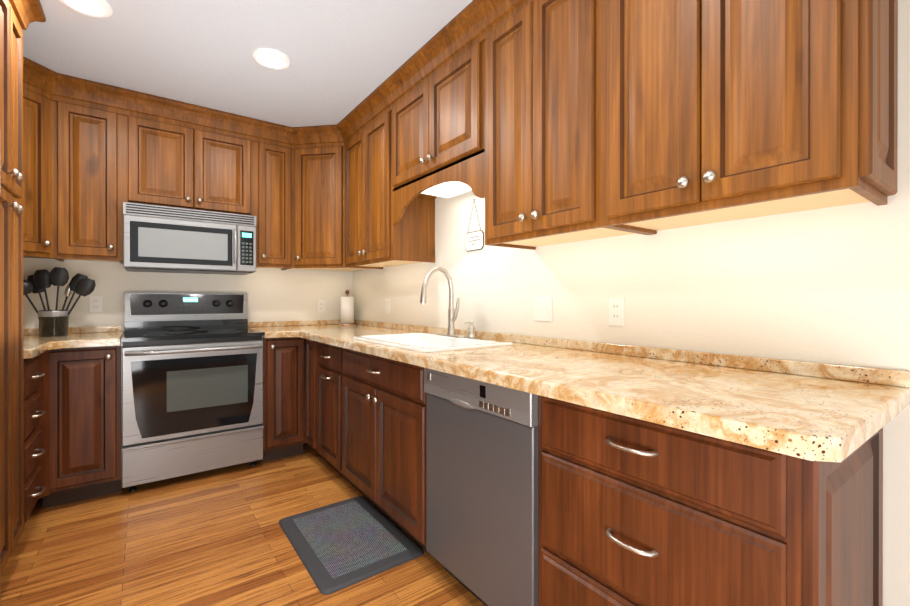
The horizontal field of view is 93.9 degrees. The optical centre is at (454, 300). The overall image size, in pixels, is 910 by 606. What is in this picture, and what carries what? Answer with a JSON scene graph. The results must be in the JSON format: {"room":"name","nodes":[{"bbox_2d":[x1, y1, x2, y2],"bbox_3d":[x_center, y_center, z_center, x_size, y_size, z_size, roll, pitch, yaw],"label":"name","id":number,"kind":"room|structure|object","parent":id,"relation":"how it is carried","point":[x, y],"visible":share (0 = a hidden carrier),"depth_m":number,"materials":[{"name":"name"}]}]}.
{"room":"kitchen","nodes":[
{"label":"kitchen","id":0,"kind":"room"},
{"bbox_2d":[23,258,352,331],"bbox_3d":[-2.019,-0.091,3.184,2.795,2.440,0.100,0,0,-36],"label":"wall","id":1,"kind":"structure","parent":0,"point":[274,294],"depth_m":3.19,"materials":[{"name":"beige paint"}]},
{"bbox_2d":[18,64,53,258],"bbox_3d":[-2.609,-0.733,2.309,0.608,0.934,0.608,0,0,-36],"label":"upper cabinet","id":2,"kind":"object","parent":1,"relation":"attached to","point":[37,200],"depth_m":2.41,"materials":[{"name":"brown wood"}]},
{"bbox_2d":[23,326,123,334],"bbox_3d":[-2.638,0.194,2.653,0.904,0.040,0.023,0,0,-36],"label":"backsplash","id":3,"kind":"structure","parent":1,"relation":"attached to","point":[28,331],"depth_m":2.80,"materials":[{"name":"beige stone"}]},
{"bbox_2d":[50,92,125,263],"bbox_3d":[-2.314,-0.734,2.698,0.328,0.934,0.330,0,0,-36],"label":"upper cabinet","id":4,"kind":"object","parent":1,"relation":"attached to","point":[90,135],"depth_m":2.57,"materials":[{"name":"brown wood"}]},
{"bbox_2d":[89,296,102,312],"bbox_3d":[-2.400,0.024,2.837,0.070,0.115,0.008,0,0,-36],"label":"outlet","id":5,"kind":"object","parent":1,"relation":"attached to","point":[95,304],"visible":1,"depth_m":2.83,"materials":[{"name":"white plastic"}]},
{"bbox_2d":[126,108,197,209],"bbox_3d":[-2.027,-0.913,2.907,0.382,0.577,0.330,0,0,-36],"label":"upper cabinet","id":6,"kind":"object","parent":1,"relation":"attached to","point":[162,151],"depth_m":2.78,"materials":[{"name":"brown wood"}]},
{"bbox_2d":[123,202,255,274],"bbox_3d":[-1.840,-0.404,2.976,0.756,0.405,0.439,0,0,-36],"label":"over-the-range microwave","id":7,"kind":"object","parent":6,"relation":"attached to","point":[162,239],"visible":1,"depth_m":2.81,"materials":[{"name":"silver metal"}]},
{"bbox_2d":[198,124,257,215],"bbox_3d":[-1.719,-0.913,3.133,0.382,0.577,0.330,0,0,-36],"label":"upper cabinet","id":8,"kind":"object","parent":1,"relation":"attached to","point":[227,157],"depth_m":3.01,"materials":[{"name":"brown wood"}]},
{"bbox_2d":[256,136,293,269],"bbox_3d":[-1.451,-0.735,3.330,0.284,0.934,0.330,0,0,-36],"label":"upper cabinet","id":9,"kind":"object","parent":1,"relation":"attached to","point":[275,218],"depth_m":3.20,"materials":[{"name":"brown wood"}]},
{"bbox_2d":[248,320,340,326],"bbox_3d":[-1.313,0.192,3.624,0.848,0.040,0.023,0,0,-36],"label":"backsplash","id":10,"kind":"structure","parent":1,"relation":"attached to","point":[309,322],"depth_m":3.57,"materials":[{"name":"beige stone"}]},
{"bbox_2d":[317,300,324,312],"bbox_3d":[-1.181,0.052,3.736,0.070,0.115,0.069,0,0,-36],"label":"electrical outlet","id":11,"kind":"object","parent":1,"relation":"attached to","point":[320,306],"visible":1,"depth_m":3.73,"materials":[{"name":"white plastic"}]},
{"bbox_2d":[0,443,484,605],"bbox_3d":[-0.152,1.183,0.637,2.795,0.100,6.420,0,0,-36],"label":"floor","id":12,"kind":"structure","parent":0,"point":[216,537],"depth_m":1.91,"materials":[{"name":"brown wood"}]},
{"bbox_2d":[0,0,27,574],"bbox_3d":[-2.006,-0.034,1.496,0.618,2.330,0.480,0,0,-36],"label":"tall cabinet","id":13,"kind":"object","parent":12,"relation":"on","point":[17,17],"depth_m":1.69,"materials":[{"name":"brown wood"}]},
{"bbox_2d":[23,350,50,524],"bbox_3d":[-2.275,0.694,1.897,0.618,0.874,0.478,0,0,-36],"label":"base cabinet","id":14,"kind":"object","parent":12,"relation":"on","point":[37,369],"depth_m":2.08,"materials":[{"name":"brown wood"}]},
{"bbox_2d":[23,335,58,358],"bbox_3d":[-2.450,0.235,2.138,0.660,0.040,1.076,0,0,-36],"label":"countertop","id":15,"kind":"structure","parent":14,"relation":"on","point":[33,345],"depth_m":2.15,"materials":[{"name":"beige stone"}]},
{"bbox_2d":[51,345,121,505],"bbox_3d":[-2.224,0.693,2.552,0.358,0.874,0.638,0,0,-36],"label":"base cabinet","id":16,"kind":"object","parent":12,"relation":"on","point":[86,409],"depth_m":2.35,"materials":[{"name":"brown wood"}]},
{"bbox_2d":[47,332,123,348],"bbox_3d":[-2.185,0.235,2.568,0.274,0.040,0.693,0,0,-36],"label":"countertop","id":17,"kind":"structure","parent":16,"relation":"on","point":[73,340],"depth_m":2.39,"materials":[{"name":"beige stone"}]},
{"bbox_2d":[23,267,95,336],"bbox_3d":[-2.425,0.006,2.579,0.380,0.416,0.144,0,0,-36],"label":"utensil crock","id":18,"kind":"object","parent":17,"relation":"on","point":[55,322],"visible":0.96,"depth_m":2.56,"materials":[{"name":"black ceramic"}]},
{"bbox_2d":[121,292,263,491],"bbox_3d":[-1.767,0.536,2.879,0.762,1.185,0.684,0,0,-36],"label":"range","id":19,"kind":"object","parent":12,"relation":"on","point":[191,383],"visible":1,"depth_m":2.68,"materials":[{"name":"silver metal"}]},
{"bbox_2d":[260,337,310,461],"bbox_3d":[-1.357,0.691,3.211,0.292,0.874,0.598,0,0,-36],"label":"base cabinet","id":20,"kind":"object","parent":12,"relation":"on","point":[286,360],"depth_m":2.97,"materials":[{"name":"brown wood"}]},
{"bbox_2d":[248,326,294,337],"bbox_3d":[-1.375,0.234,3.151,0.188,0.040,0.713,0,0,-36],"label":"countertop","id":21,"kind":"structure","parent":20,"relation":"on","point":[273,331],"depth_m":2.94,"materials":[{"name":"beige stone"}]},
{"bbox_2d":[279,324,909,461],"bbox_3d":[-0.184,0.235,2.278,0.701,0.040,3.528,0,0,-36],"label":"countertop","id":22,"kind":"structure","parent":20,"relation":"on","point":[815,418],"depth_m":1.04,"materials":[{"name":"beige stone"}]},
{"bbox_2d":[338,290,355,324],"bbox_3d":[-0.942,0.060,3.713,0.150,0.304,0.150,0,0,-36],"label":"paper towel holder","id":23,"kind":"object","parent":22,"relation":"on","point":[347,310],"visible":1,"depth_m":3.67,"materials":[{"name":"white paper"}]},
{"bbox_2d":[352,332,512,351],"bbox_3d":[-0.148,0.290,2.225,0.510,0.176,0.800,0,0,-36],"label":"sink basin","id":24,"kind":"object","parent":22,"relation":"in","point":[427,342],"visible":0.38,"depth_m":2.31,"materials":[{"name":"white ceramic"}]},
{"bbox_2d":[464,321,475,337],"bbox_3d":[0.079,0.154,2.267,0.067,0.093,0.044,0,0,-36],"label":"soap dispenser","id":25,"kind":"object","parent":24,"relation":"on","point":[471,328],"visible":1,"depth_m":2.26,"materials":[{"name":"grey metal"}]},
{"bbox_2d":[420,266,466,337],"bbox_3d":[-0.091,0.005,2.353,0.236,0.391,0.250,0,0,-36],"label":"faucet","id":26,"kind":"object","parent":22,"relation":"on","point":[452,316],"visible":1,"depth_m":2.37,"materials":[{"name":"grey metal"}]},
{"bbox_2d":[279,496,423,594],"bbox_3d":[-0.519,1.123,2.035,0.465,0.014,0.690,0,0,-36],"label":"kitchen mat","id":27,"kind":"object","parent":12,"relation":"on","point":[338,546],"visible":1,"depth_m":1.95,"materials":[{"name":"grey rubber"}]},
{"bbox_2d":[311,340,425,492],"bbox_3d":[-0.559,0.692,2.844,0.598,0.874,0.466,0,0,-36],"label":"base cabinet","id":28,"kind":"object","parent":12,"relation":"on","point":[368,412],"depth_m":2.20,"materials":[{"name":"brown wood"}]},
{"bbox_2d":[424,368,537,605],"bbox_3d":[0.297,0.697,1.676,0.631,0.868,0.594,0,0,-36],"label":"dishwasher","id":29,"kind":"object","parent":12,"relation":"on","point":[481,491],"visible":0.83,"depth_m":1.44,"materials":[{"name":"silver metal"}]},
{"bbox_2d":[538,395,882,605],"bbox_3d":[0.666,0.695,1.173,0.598,0.874,0.650,0,0,-36],"label":"base cabinet","id":30,"kind":"object","parent":12,"relation":"on","point":[634,512],"depth_m":0.93,"materials":[{"name":"brown wood"}]},
{"bbox_2d":[22,0,472,126],"bbox_3d":[-0.152,-1.357,0.632,2.795,0.100,6.420,0,0,-36],"label":"ceiling","id":31,"kind":"structure","parent":0,"point":[346,57],"depth_m":2.20,"materials":[{"name":"grey paint"}]},
{"bbox_2d":[59,0,112,17],"bbox_3d":[-1.624,-1.296,1.860,0.196,0.026,0.196,0,0,-36],"label":"recessed light","id":32,"kind":"object","parent":31,"relation":"in","point":[97,8],"visible":1,"depth_m":1.87,"materials":[{"name":"white"}]},
{"bbox_2d":[252,48,290,69],"bbox_3d":[-0.991,-1.296,2.299,0.196,0.026,0.196,0,0,-36],"label":"recessed light","id":33,"kind":"object","parent":31,"relation":"in","point":[269,58],"visible":0.96,"depth_m":2.27,"materials":[{"name":"white"}]},
{"bbox_2d":[353,0,909,605],"bbox_3d":[0.965,-0.088,1.391,0.100,2.440,6.320,0,0,-36],"label":"wall","id":34,"kind":"structure","parent":0,"point":[825,286],"depth_m":1.39,"materials":[{"name":"beige paint"}]},
{"bbox_2d":[23,56,53,87],"bbox_3d":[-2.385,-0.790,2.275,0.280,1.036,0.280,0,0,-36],"label":"crown molding","id":35,"kind":"structure","parent":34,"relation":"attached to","point":[29,63],"depth_m":2.35,"materials":[{"name":"brown wood"}]},
{"bbox_2d":[294,124,345,139],"bbox_3d":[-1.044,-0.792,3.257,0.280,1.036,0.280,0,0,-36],"label":"crown molding","id":36,"kind":"structure","parent":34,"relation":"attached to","point":[339,130],"depth_m":3.19,"materials":[{"name":"brown wood"}]},
{"bbox_2d":[286,132,377,270],"bbox_3d":[-1.009,-0.735,3.481,0.608,0.934,0.608,0,0,-36],"label":"upper cabinet","id":37,"kind":"object","parent":34,"relation":"attached to","point":[317,157],"depth_m":3.25,"materials":[{"name":"brown wood"}]},
{"bbox_2d":[342,124,401,267],"bbox_3d":[-0.604,-0.734,3.164,0.330,0.934,0.382,0,0,-36],"label":"upper cabinet","id":38,"kind":"object","parent":34,"relation":"attached to","point":[352,142],"depth_m":3.09,"materials":[{"name":"brown wood"}]},
{"bbox_2d":[386,299,389,313],"bbox_3d":[-0.531,0.048,3.333,0.016,0.115,0.070,0,0,-36],"label":"light switch","id":39,"kind":"object","parent":34,"relation":"attached to","point":[387,306],"visible":1,"depth_m":3.33,"materials":[{"name":"white plastic"}]},
{"bbox_2d":[362,100,434,264],"bbox_3d":[-0.378,-0.734,2.856,0.330,0.934,0.382,0,0,-36],"label":"upper cabinet","id":40,"kind":"object","parent":34,"relation":"attached to","point":[398,227],"depth_m":2.73,"materials":[{"name":"brown wood"}]},
{"bbox_2d":[390,28,481,199],"bbox_3d":[-0.006,-0.943,2.348,0.330,0.514,0.876,0,0,-36],"label":"upper cabinet","id":41,"kind":"object","parent":34,"relation":"attached to","point":[436,120],"depth_m":2.17,"materials":[{"name":"brown wood"}]},
{"bbox_2d":[421,182,471,197],"bbox_3d":[0.013,-0.651,2.316,0.240,0.062,0.500,0,0,-36],"label":"under-cabinet light","id":42,"kind":"object","parent":41,"relation":"attached to","point":[448,189],"visible":0.36,"depth_m":2.40,"materials":[{"name":"white plastic"}]},
{"bbox_2d":[465,199,483,251],"bbox_3d":[0.111,-0.440,2.463,0.006,0.299,0.170,0,0,-36],"label":"wall sign","id":43,"kind":"object","parent":34,"relation":"attached to","point":[474,240],"visible":1,"depth_m":2.46,"materials":[{"name":"grey"}]},
{"bbox_2d":[478,0,569,249],"bbox_3d":[0.342,-0.732,1.873,0.330,0.934,0.304,0,0,-36],"label":"upper cabinet","id":44,"kind":"object","parent":34,"relation":"attached to","point":[502,154],"depth_m":1.79,"materials":[{"name":"brown wood"}]},
{"bbox_2d":[534,297,551,321],"bbox_3d":[0.417,0.042,2.039,0.016,0.115,0.116,0,0,-36],"label":"light switch","id":45,"kind":"object","parent":34,"relation":"attached to","point":[542,308],"visible":1,"depth_m":2.03,"materials":[{"name":"white plastic"}]},
{"bbox_2d":[526,0,641,241],"bbox_3d":[0.522,-0.732,1.627,0.330,0.934,0.304,0,0,-36],"label":"upper cabinet","id":46,"kind":"object","parent":34,"relation":"attached to","point":[535,123],"depth_m":1.55,"materials":[{"name":"brown wood"}]},
{"bbox_2d":[609,298,624,325],"bbox_3d":[0.657,0.046,1.725,0.069,0.115,0.070,0,0,-36],"label":"electrical outlet","id":47,"kind":"object","parent":34,"relation":"attached to","point":[616,311],"visible":1,"depth_m":1.72,"materials":[{"name":"white plastic"}]},
{"bbox_2d":[354,319,909,387],"bbox_3d":[0.090,0.194,2.479,0.020,0.040,3.528,0,0,-36],"label":"backsplash","id":48,"kind":"structure","parent":34,"relation":"attached to","point":[891,377],"depth_m":1.42,"materials":[{"name":"beige stone"}]},
{"bbox_2d":[594,0,730,234],"bbox_3d":[0.704,-0.731,1.378,0.330,0.934,0.314,0,0,-36],"label":"upper cabinet","id":49,"kind":"object","parent":34,"relation":"attached to","point":[642,47],"depth_m":1.30,"materials":[{"name":"brown wood"}]},
{"bbox_2d":[690,0,897,219],"bbox_3d":[0.896,-0.731,1.117,0.330,0.934,0.334,0,0,-36],"label":"upper cabinet","id":50,"kind":"object","parent":34,"relation":"attached to","point":[794,103],"depth_m":1.02,"materials":[{"name":"brown wood"}]}
]}

